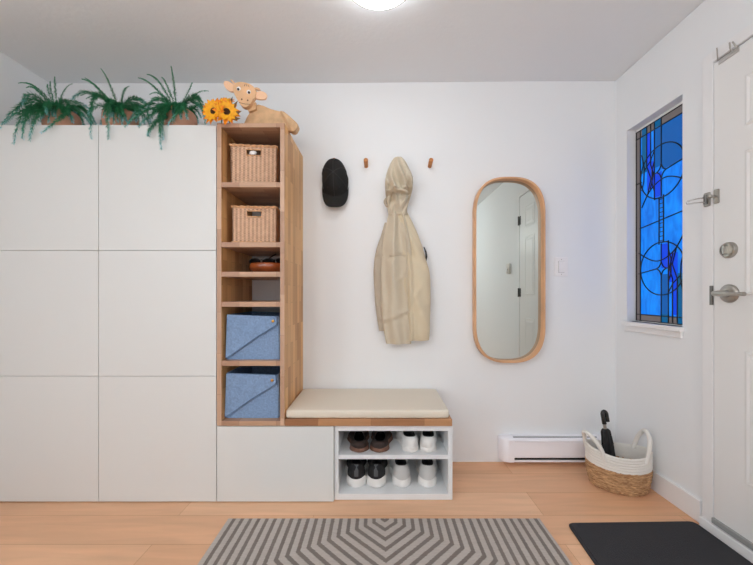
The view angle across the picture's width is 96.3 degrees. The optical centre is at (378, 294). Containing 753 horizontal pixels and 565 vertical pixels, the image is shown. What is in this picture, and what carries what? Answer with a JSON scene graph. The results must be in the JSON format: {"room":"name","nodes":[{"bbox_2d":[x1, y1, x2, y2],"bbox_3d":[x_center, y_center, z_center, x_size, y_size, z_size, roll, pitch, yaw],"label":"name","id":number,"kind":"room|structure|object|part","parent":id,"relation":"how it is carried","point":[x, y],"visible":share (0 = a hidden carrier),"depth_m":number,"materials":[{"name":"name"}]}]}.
{"room":"entryway","nodes":[
{"label":"entryway","id":0,"kind":"room"},
{"bbox_2d":[0,51,49,124],"bbox_3d":[-2.142,-0.147,-0.067,0.120,2.410,4.400,0,0,0],"label":"wall","id":1,"kind":"structure","parent":0,"point":[12,72],"depth_m":1.93,"materials":[{"name":"white paint"}]},
{"bbox_2d":[50,81,614,461],"bbox_3d":[-0.253,-0.147,2.193,3.898,2.410,0.120,0,0,0],"label":"wall","id":2,"kind":"structure","parent":0,"point":[558,136],"depth_m":2.13,"materials":[{"name":"white paint"}]},
{"bbox_2d":[364,158,367,167],"bbox_3d":[-0.081,-0.822,2.103,0.028,0.043,0.070,0,0,0],"label":"peg","id":3,"kind":"object","parent":2,"relation":"attached to","point":[365,159],"visible":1,"depth_m":2.09,"materials":[{"name":"brown wood"}]},
{"bbox_2d":[428,158,432,167],"bbox_3d":[0.321,-0.822,2.103,0.028,0.043,0.070,0,0,0],"label":"peg","id":4,"kind":"object","parent":2,"relation":"attached to","point":[430,162],"visible":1,"depth_m":2.09,"materials":[{"name":"brown wood"}]},
{"bbox_2d":[472,177,545,362],"bbox_3d":[0.809,-0.153,2.106,0.441,1.152,0.052,0,0,0],"label":"wall mirror","id":5,"kind":"object","parent":2,"relation":"attached to","point":[509,213],"visible":1,"depth_m":2.12,"materials":[{"name":"brown wood"}]},
{"bbox_2d":[498,434,600,462],"bbox_3d":[1.091,0.955,2.098,0.678,0.152,0.071,0,0,0],"label":"baseboard heater","id":6,"kind":"object","parent":2,"relation":"attached to","point":[511,448],"visible":0.64,"depth_m":2.07,"materials":[{"name":"white metal"}]},
{"bbox_2d":[513,437,596,437],"bbox_3d":[1.091,0.884,2.091,0.518,0.004,0.008,0,0,0],"label":"outlet","id":7,"kind":"object","parent":6,"relation":"attached to","point":[513,437],"depth_m":2.09,"materials":[{"name":"grey"}]},
{"bbox_2d":[554,257,567,275],"bbox_3d":[1.151,-0.176,2.127,0.084,0.120,0.012,0,0,0],"label":"light switch","id":8,"kind":"object","parent":2,"relation":"attached to","point":[560,263],"visible":1,"depth_m":2.13,"materials":[{"name":"white plastic"}]},
{"bbox_3d":[-0.278,-0.822,2.103,0.028,0.043,0.070,0,0,0],"label":"peg","id":9,"kind":"object","parent":2,"relation":"attached to","visible":0},
{"bbox_2d":[322,158,348,206],"bbox_3d":[-0.275,-0.693,2.074,0.169,0.311,0.114,0,0,0],"label":"baseball cap","id":10,"kind":"object","parent":9,"relation":"hanging from","point":[335,192],"visible":1,"depth_m":2.06,"materials":[{"name":"black fabric"}]},
{"bbox_3d":[0.120,-0.822,2.103,0.028,0.043,0.070,0,0,0],"label":"peg","id":11,"kind":"object","parent":2,"relation":"attached to","visible":0},
{"bbox_2d":[374,157,430,343],"bbox_3d":[0.141,-0.274,2.042,0.354,1.147,0.169,0,0,0],"label":"coat","id":12,"kind":"object","parent":11,"relation":"hanging from","point":[402,289],"visible":1,"depth_m":2.04,"materials":[{"name":"beige fabric"}]},
{"bbox_3d":[0.111,-0.106,2.067,0.198,0.813,0.109,0,0,0],"label":"panel","id":13,"kind":"part","parent":12,"relation":"part of","materials":[{"name":"beige fabric"}]},
{"bbox_2d":[385,157,412,214],"bbox_3d":[0.123,-0.670,2.041,0.171,0.354,0.159,0,0,0],"label":"hood","id":14,"kind":"object","parent":12,"relation":"attached to","point":[399,178],"depth_m":2.04,"materials":[{"name":"beige fabric"}]},
{"bbox_3d":[0.211,-0.114,2.070,0.212,0.788,0.103,0,0,0],"label":"panel","id":15,"kind":"part","parent":12,"relation":"part of","materials":[{"name":"beige fabric"}]},
{"bbox_2d":[0,462,698,564],"bbox_3d":[-0.253,1.088,-0.067,3.898,0.060,4.640,0,0,0],"label":"floor","id":16,"kind":"structure","parent":0,"point":[559,494],"depth_m":1.63,"materials":[{"name":"brown wood"}]},
{"bbox_2d":[0,125,99,501],"bbox_3d":[-1.728,0.097,1.923,0.600,1.923,0.417,0,0,0],"label":"wardrobe","id":17,"kind":"object","parent":16,"relation":"on","point":[49,183],"visible":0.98,"depth_m":1.72,"materials":[{"name":"white paint"}]},
{"bbox_2d":[0,77,96,143],"bbox_3d":[-1.751,-0.973,1.816,0.372,0.439,0.382,0,0,34],"label":"potted fern","id":18,"kind":"object","parent":17,"relation":"on","point":[50,113],"visible":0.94,"depth_m":1.77,"materials":[{"name":"plant"}]},
{"bbox_2d":[40,109,81,124],"bbox_3d":[-1.749,-0.934,1.858,0.168,0.136,0.168,0,0,0],"label":"pot","id":19,"kind":"object","parent":18,"relation":"attached to","point":[77,121],"depth_m":1.79,"materials":[{"name":"ceramic"}]},
{"bbox_3d":[-1.728,0.095,1.725,0.598,0.638,0.020,0,0,0],"label":"door","id":20,"kind":"part","parent":17,"relation":"part of","materials":[{"name":"white paint"}]},
{"bbox_3d":[-1.728,0.734,1.725,0.598,0.638,0.020,0,0,0],"label":"door","id":21,"kind":"part","parent":17,"relation":"part of","materials":[{"name":"white paint"}]},
{"bbox_3d":[-1.728,-0.545,1.725,0.598,0.638,0.020,0,0,0],"label":"door","id":22,"kind":"part","parent":17,"relation":"part of","materials":[{"name":"white paint"}]},
{"bbox_2d":[99,125,216,501],"bbox_3d":[-1.127,0.097,1.923,0.600,1.923,0.417,0,0,0],"label":"wardrobe","id":23,"kind":"object","parent":16,"relation":"on","point":[158,207],"visible":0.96,"depth_m":1.72,"materials":[{"name":"white paint"}]},
{"bbox_2d":[71,68,149,139],"bbox_3d":[-1.434,-1.000,1.825,0.388,0.450,0.341,0,0,-21],"label":"potted fern","id":24,"kind":"object","parent":23,"relation":"on","point":[113,112],"visible":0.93,"depth_m":1.78,"materials":[{"name":"plant"}]},
{"bbox_2d":[101,109,138,124],"bbox_3d":[-1.423,-0.934,1.858,0.168,0.136,0.168,0,0,0],"label":"pot","id":25,"kind":"object","parent":24,"relation":"attached to","point":[127,112],"depth_m":1.79,"materials":[{"name":"ceramic"}]},
{"bbox_3d":[-1.127,-0.545,1.725,0.598,0.638,0.020,0,0,0],"label":"door","id":26,"kind":"part","parent":23,"relation":"part of","materials":[{"name":"white paint"}]},
{"bbox_3d":[-1.127,0.095,1.725,0.598,0.638,0.020,0,0,0],"label":"door","id":27,"kind":"part","parent":23,"relation":"part of","materials":[{"name":"white paint"}]},
{"bbox_3d":[-1.127,0.734,1.725,0.598,0.638,0.020,0,0,0],"label":"door","id":28,"kind":"part","parent":23,"relation":"part of","materials":[{"name":"white paint"}]},
{"bbox_2d":[124,66,213,149],"bbox_3d":[-1.119,-0.989,1.849,0.409,0.525,0.359,0,0,-9],"label":"potted fern","id":29,"kind":"object","parent":23,"relation":"on","point":[175,113],"visible":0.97,"depth_m":1.78,"materials":[{"name":"plant"}]},
{"bbox_2d":[164,108,197,124],"bbox_3d":[-1.095,-0.934,1.858,0.168,0.136,0.168,0,0,0],"label":"pot","id":30,"kind":"object","parent":29,"relation":"attached to","point":[190,119],"depth_m":1.79,"materials":[{"name":"ceramic"}]},
{"bbox_2d":[202,98,224,124],"bbox_3d":[-0.864,-0.922,1.775,0.112,0.133,0.258,0,0,-21],"label":"sunflower","id":31,"kind":"object","parent":23,"relation":"on","point":[209,113],"visible":0.84,"depth_m":1.69,"materials":[{"name":"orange plant"}]},
{"bbox_2d":[217,426,334,501],"bbox_3d":[-0.528,0.864,1.923,0.597,0.389,0.417,0,0,0],"label":"base cabinet","id":32,"kind":"object","parent":16,"relation":"on","point":[255,463],"visible":0.86,"depth_m":1.72,"materials":[{"name":"white paint"}]},
{"bbox_2d":[217,123,302,425],"bbox_3d":[-0.653,-0.103,1.923,0.344,1.540,0.418,0,0,0],"label":"shelving unit","id":33,"kind":"object","parent":32,"relation":"on","point":[234,276],"visible":0.84,"depth_m":1.77,"materials":[{"name":"brown wood"}]},
{"bbox_2d":[212,97,240,124],"bbox_3d":[-0.763,-0.927,1.793,0.138,0.152,0.242,0,0,0],"label":"sunflower","id":34,"kind":"object","parent":33,"relation":"on","point":[231,113],"visible":0.94,"depth_m":1.69,"materials":[{"name":"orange plant"}]},
{"bbox_2d":[220,97,234,122],"bbox_3d":[-0.805,-0.957,1.813,0.125,0.156,0.242,0,0,0],"label":"sunflower","id":35,"kind":"object","parent":33,"relation":"on","point":[221,99],"visible":0.12,"depth_m":1.75,"materials":[{"name":"orange plant"}]},
{"bbox_3d":[-0.814,-0.103,1.925,0.022,1.540,0.415,0,0,0],"label":"panel","id":36,"kind":"part","parent":33,"relation":"part of","materials":[{"name":"brown wood"}]},
{"bbox_3d":[-0.653,-0.863,1.923,0.300,0.021,0.417,0,0,0],"label":"panel","id":37,"kind":"part","parent":33,"relation":"part of","materials":[{"name":"brown wood"}]},
{"bbox_3d":[-0.653,0.655,1.923,0.300,0.025,0.417,0,0,0],"label":"panel","id":38,"kind":"part","parent":33,"relation":"part of","materials":[{"name":"brown wood"}]},
{"bbox_3d":[-0.653,0.350,1.925,0.300,0.026,0.415,0,0,0],"label":"shelf","id":39,"kind":"part","parent":33,"relation":"part of","materials":[{"name":"brown wood"}]},
{"bbox_3d":[-0.653,0.049,1.925,0.300,0.026,0.415,0,0,0],"label":"shelf","id":40,"kind":"part","parent":33,"relation":"part of","materials":[{"name":"brown wood"}]},
{"bbox_3d":[-0.653,-0.104,1.925,0.300,0.026,0.415,0,0,0],"label":"shelf","id":41,"kind":"part","parent":33,"relation":"part of","materials":[{"name":"brown wood"}]},
{"bbox_3d":[-0.653,-0.255,1.925,0.300,0.026,0.415,0,0,0],"label":"shelf","id":42,"kind":"part","parent":33,"relation":"part of","materials":[{"name":"brown wood"}]},
{"bbox_3d":[-0.653,-0.561,1.925,0.300,0.026,0.415,0,0,0],"label":"shelf","id":43,"kind":"part","parent":33,"relation":"part of","materials":[{"name":"brown wood"}]},
{"bbox_2d":[225,366,279,417],"bbox_3d":[-0.660,0.525,1.915,0.281,0.235,0.356,0,0,0],"label":"box","id":44,"kind":"object","parent":33,"relation":"on","point":[251,391],"visible":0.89,"depth_m":1.75,"materials":[{"name":"blue fabric"}]},
{"bbox_2d":[225,311,279,358],"bbox_3d":[-0.656,0.220,1.915,0.281,0.235,0.356,0,0,0],"label":"box","id":45,"kind":"object","parent":33,"relation":"on","point":[252,334],"visible":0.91,"depth_m":1.74,"materials":[{"name":"blue fabric"}]},
{"bbox_2d":[229,143,279,181],"bbox_3d":[-0.670,-0.681,1.897,0.251,0.219,0.265,0,0,-5],"label":"wicker basket","id":46,"kind":"object","parent":33,"relation":"on","point":[265,167],"visible":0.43,"depth_m":1.77,"materials":[{"name":"beige wicker"}]},
{"bbox_2d":[231,205,279,241],"bbox_3d":[-0.662,-0.367,1.895,0.243,0.202,0.265,0,0,-4],"label":"wicker basket","id":47,"kind":"object","parent":33,"relation":"on","point":[265,227],"visible":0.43,"depth_m":1.77,"materials":[{"name":"beige wicker"}]},
{"bbox_2d":[224,80,299,134],"bbox_3d":[-0.619,-0.991,1.780,0.383,0.255,0.082,0,0,0],"label":"cow","id":48,"kind":"object","parent":33,"relation":"on","point":[246,94],"visible":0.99,"depth_m":1.78},
{"bbox_3d":[-0.475,-0.917,1.782,0.095,0.109,0.011,0,0,0],"label":"hind leg","id":49,"kind":"part","parent":48,"relation":"part of","materials":[{"name":"beige fabric"}]},
{"bbox_2d":[249,262,279,271],"bbox_3d":[-0.622,-0.146,1.918,0.224,0.058,0.224,0,0,0],"label":"bowl","id":50,"kind":"object","parent":33,"relation":"on","point":[257,266],"visible":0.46,"depth_m":1.82,"materials":[{"name":"brown wood"}]},
{"bbox_2d":[249,258,273,262],"bbox_3d":[-0.667,-0.164,1.928,0.132,0.080,0.123,0,0,-14],"label":"sunglasses","id":51,"kind":"object","parent":50,"relation":"in","point":[253,260],"visible":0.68,"depth_m":1.88,"materials":[{"name":"black plastic"}]},
{"bbox_2d":[269,254,279,262],"bbox_3d":[-0.566,-0.211,1.952,0.132,0.083,0.124,0,0,24],"label":"sunglasses","id":52,"kind":"object","parent":50,"relation":"in","point":[277,260],"visible":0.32,"depth_m":1.90,"materials":[{"name":"black plastic"}]},
{"bbox_3d":[-0.492,-0.103,1.925,0.022,1.540,0.415,0,0,0],"label":"panel","id":53,"kind":"part","parent":33,"relation":"part of","materials":[{"name":"brown wood"}]},
{"bbox_2d":[285,415,451,425],"bbox_3d":[-0.054,0.651,1.923,0.852,0.034,0.419,0,0,0],"label":"bench top","id":54,"kind":"object","parent":32,"relation":"on","point":[288,421],"visible":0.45,"depth_m":1.71,"materials":[{"name":"brown wood"}]},
{"bbox_2d":[286,389,448,417],"bbox_3d":[-0.059,0.611,1.923,0.838,0.044,0.408,0,0,0],"label":"bench cushion","id":55,"kind":"object","parent":54,"relation":"on","point":[310,403],"visible":1,"depth_m":1.82,"materials":[{"name":"beige fabric"}]},
{"bbox_2d":[197,518,572,564],"bbox_3d":[0.024,1.054,0.632,1.461,0.008,1.899,0,0,0],"label":"rug","id":56,"kind":"object","parent":16,"relation":"on","point":[241,541],"visible":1,"depth_m":1.43,"materials":[{"name":"grey fabric"}]},
{"bbox_2d":[335,426,451,499],"bbox_3d":[0.075,0.864,1.933,0.606,0.389,0.399,0,0,0],"label":"cubby","id":57,"kind":"object","parent":16,"relation":"on","point":[442,490],"visible":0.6,"depth_m":1.74,"materials":[{"name":"white paint"}]},
{"bbox_3d":[-0.218,0.862,1.933,0.020,0.386,0.399,0,0,0],"label":"panel","id":58,"kind":"part","parent":57,"relation":"part of","materials":[{"name":"white paint"}]},
{"bbox_2d":[345,459,366,487],"bbox_3d":[-0.129,0.961,1.924,0.135,0.128,0.300,0,0,-3],"label":"sneaker","id":59,"kind":"object","parent":57,"relation":"on","point":[355,469],"visible":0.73,"depth_m":1.80,"materials":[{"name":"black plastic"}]},
{"bbox_2d":[347,431,368,452],"bbox_3d":[-0.114,0.785,1.897,0.129,0.082,0.291,0,0,-5],"label":"loafer","id":60,"kind":"object","parent":57,"relation":"on","point":[358,441],"visible":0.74,"depth_m":1.80,"materials":[{"name":"brown leather"}]},
{"bbox_2d":[366,459,388,487],"bbox_3d":[-0.009,0.961,1.924,0.135,0.128,0.300,0,0,2],"label":"sneaker","id":61,"kind":"object","parent":57,"relation":"on","point":[377,469],"visible":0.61,"depth_m":1.80,"materials":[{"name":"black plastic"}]},
{"bbox_2d":[370,431,392,452],"bbox_3d":[0.012,0.785,1.897,0.129,0.082,0.291,0,0,5],"label":"loafer","id":62,"kind":"object","parent":57,"relation":"on","point":[380,441],"visible":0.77,"depth_m":1.80,"materials":[{"name":"brown leather"}]},
{"bbox_3d":[0.074,0.685,1.933,0.564,0.032,0.399,0,0,0],"label":"panel","id":63,"kind":"part","parent":57,"relation":"part of","materials":[{"name":"white paint"}]},
{"bbox_2d":[339,431,447,458],"bbox_3d":[0.074,0.837,1.929,0.564,0.022,0.384,0,0,0],"label":"shelf","id":64,"kind":"object","parent":57,"relation":"attached to","point":[395,451],"depth_m":1.76,"materials":[{"name":"white paint"}]},
{"bbox_3d":[0.074,1.040,1.933,0.564,0.030,0.399,0,0,0],"label":"panel","id":65,"kind":"part","parent":57,"relation":"part of","materials":[{"name":"white paint"}]},
{"bbox_2d":[389,459,410,487],"bbox_3d":[0.117,0.959,1.925,0.125,0.132,0.297,0,0,-3],"label":"sneaker","id":66,"kind":"object","parent":57,"relation":"on","point":[399,470],"visible":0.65,"depth_m":1.80,"materials":[{"name":"white fabric"}]},
{"bbox_2d":[395,431,418,452],"bbox_3d":[0.156,0.775,1.896,0.116,0.102,0.291,0,0,-6],"label":"sneaker","id":67,"kind":"object","parent":57,"relation":"on","point":[408,440],"visible":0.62,"depth_m":1.78,"materials":[{"name":"white plastic"}]},
{"bbox_2d":[416,459,437,487],"bbox_3d":[0.274,0.959,1.925,0.125,0.132,0.297,0,0,6],"label":"sneaker","id":68,"kind":"object","parent":57,"relation":"on","point":[426,469],"visible":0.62,"depth_m":1.80,"materials":[{"name":"white fabric"}]},
{"bbox_2d":[417,431,436,452],"bbox_3d":[0.274,0.775,1.896,0.116,0.102,0.291,0,0,6],"label":"sneaker","id":69,"kind":"object","parent":57,"relation":"on","point":[428,439],"visible":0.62,"depth_m":1.77,"materials":[{"name":"white plastic"}]},
{"bbox_3d":[0.367,0.862,1.933,0.022,0.386,0.399,0,0,0],"label":"panel","id":70,"kind":"part","parent":57,"relation":"part of","materials":[{"name":"white paint"}]},
{"bbox_2d":[582,428,652,496],"bbox_3d":[1.311,0.891,1.865,0.327,0.332,0.228,0,0,30],"label":"rope basket","id":71,"kind":"object","parent":16,"relation":"on","point":[629,473],"visible":0.92,"depth_m":1.79,"materials":[{"name":"fabric"}]},
{"bbox_3d":[1.179,0.826,1.865,0.060,0.138,0.149,0,0,-10],"label":"handle","id":72,"kind":"part","parent":71,"relation":"part of","materials":[{"name":"white fabric"}]},
{"bbox_2d":[600,409,615,456],"bbox_3d":[1.294,0.838,1.901,0.064,0.362,0.082,0,0,-33],"label":"umbrella","id":73,"kind":"object","parent":71,"relation":"in","point":[607,443],"visible":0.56,"depth_m":1.89,"materials":[{"name":"black fabric"}]},
{"bbox_3d":[1.291,0.698,1.925,0.046,0.081,0.033,0,0,-14],"label":"crook handle","id":74,"kind":"part","parent":73,"relation":"part of","materials":[{"name":"black plastic"}]},
{"bbox_3d":[1.427,0.803,1.823,0.051,0.156,0.182,0,0,18],"label":"handle","id":75,"kind":"part","parent":71,"relation":"part of","materials":[{"name":"white fabric"}]},
{"bbox_2d":[569,521,752,564],"bbox_3d":[1.132,1.052,1.199,0.659,0.010,0.731,0,0,0],"label":"doormat","id":76,"kind":"object","parent":16,"relation":"on","point":[668,542],"visible":1,"depth_m":1.42,"materials":[{"name":"grey rubber"}]},
{"bbox_2d":[699,516,752,562],"bbox_3d":[1.556,1.036,1.088,0.180,0.045,0.914,0,0,0],"label":"threshold","id":77,"kind":"object","parent":16,"relation":"on","point":[740,548],"visible":0.45,"depth_m":1.42,"materials":[{"name":"white paint"}]},
{"bbox_2d":[0,0,704,82],"bbox_3d":[-0.253,-1.390,-0.067,3.898,0.104,4.640,0,0,0],"label":"ceiling","id":78,"kind":"structure","parent":0,"point":[68,41],"depth_m":1.77,"materials":[{"name":"white paint"}]},
{"bbox_2d":[353,0,404,10],"bbox_3d":[0.000,-1.295,1.373,0.307,0.090,0.307,0,0,0],"label":"ceiling light","id":79,"kind":"object","parent":78,"relation":"attached to","point":[376,5],"visible":1,"depth_m":1.47,"materials":[{"name":"white paint"}]},
{"bbox_2d":[615,0,752,499],"bbox_3d":[1.571,-0.147,-0.067,0.150,2.410,4.400,0,0,0],"label":"wall","id":80,"kind":"structure","parent":0,"point":[658,378],"depth_m":1.74,"materials":[{"name":"white paint"}]},
{"bbox_2d":[621,101,684,337],"bbox_3d":[1.526,-0.387,1.848,0.115,1.204,0.398,0,0,0],"label":"window","id":81,"kind":"structure","parent":80,"relation":"in","point":[659,143],"depth_m":1.85,"materials":[{"name":"blue glass"}]},
{"bbox_3d":[1.508,0.187,1.847,0.081,0.056,0.396,0,0,0],"label":"sill","id":82,"kind":"part","parent":81,"relation":"part of","materials":[{"name":"white paint"}]},
{"bbox_3d":[1.555,-0.410,1.847,0.007,1.131,0.372,0,0,0],"label":"stained glass","id":83,"kind":"part","parent":81,"relation":"part of","materials":[{"name":"blue glass"}]},
{"bbox_2d":[651,470,701,521],"bbox_3d":[1.489,1.006,1.845,0.014,0.105,0.576,0,0,0],"label":"baseboard","id":84,"kind":"structure","parent":80,"relation":"attached to","point":[685,501],"depth_m":1.67,"materials":[{"name":"white paint"}]},
{"bbox_2d":[686,192,710,206],"bbox_3d":[1.434,-0.428,1.518,0.091,0.062,0.029,0,0,0],"label":"guard","id":85,"kind":"object","parent":80,"relation":"attached to","point":[706,202],"visible":0.99,"depth_m":1.52,"materials":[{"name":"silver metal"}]},
{"bbox_3d":[1.478,-0.428,1.518,0.005,0.062,0.029,0,0,0],"label":"mounting plate","id":86,"kind":"part","parent":85,"relation":"part of","materials":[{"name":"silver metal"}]},
{"bbox_2d":[702,23,752,520],"bbox_3d":[1.562,-0.034,1.088,0.168,2.093,0.914,0,0,0],"label":"trim","id":87,"kind":"structure","parent":80,"relation":"attached to","point":[708,62],"depth_m":1.51,"materials":[{"name":"white paint"}]},
{"bbox_3d":[1.481,0.003,1.501,0.006,0.086,0.014,0,0,0],"label":"strike plate","id":88,"kind":"part","parent":87,"relation":"part of","materials":[{"name":"silver metal"}]},
{"bbox_2d":[707,38,752,550],"bbox_3d":[1.468,-0.006,1.071,0.114,2.028,0.840,0,0,0],"label":"door","id":89,"kind":"structure","parent":80,"relation":"in","point":[732,196],"depth_m":1.40,"materials":[{"name":"white paint"}]},
{"bbox_3d":[1.461,-0.431,1.479,0.035,0.018,0.018,0,0,0],"label":"catch knob","id":90,"kind":"part","parent":89,"relation":"part of","materials":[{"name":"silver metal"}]},
{"bbox_3d":[1.479,-0.431,1.476,0.005,0.062,0.023,0,0,0],"label":"catch plate","id":91,"kind":"part","parent":89,"relation":"part of","materials":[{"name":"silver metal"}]},
{"bbox_3d":[1.448,-0.005,1.423,0.066,0.078,0.078,0,0,0],"label":"handle","id":92,"kind":"part","parent":89,"relation":"part of","materials":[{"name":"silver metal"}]},
{"bbox_2d":[716,41,738,64],"bbox_3d":[1.471,-1.037,1.427,0.020,0.074,0.085,0,0,0],"label":"hook","id":93,"kind":"object","parent":89,"relation":"attached to","point":[736,49],"visible":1,"depth_m":1.42,"materials":[{"name":"silver metal"}]},
{"bbox_3d":[1.423,-0.005,1.372,0.023,0.021,0.123,0,0,0],"label":"lever","id":94,"kind":"part","parent":89,"relation":"part of","materials":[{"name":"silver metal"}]},
{"bbox_3d":[1.481,0.498,1.259,0.006,0.540,0.210,0,0,0],"label":"panel","id":95,"kind":"part","parent":89,"relation":"part of","materials":[{"name":"white paint"}]},
{"bbox_3d":[1.481,-0.290,1.259,0.006,0.587,0.210,0,0,0],"label":"panel","id":96,"kind":"part","parent":89,"relation":"part of","materials":[{"name":"white paint"}]},
{"bbox_3d":[1.481,-0.784,1.259,0.006,0.205,0.210,0,0,0],"label":"panel","id":97,"kind":"part","parent":89,"relation":"part of","materials":[{"name":"white paint"}]}
]}

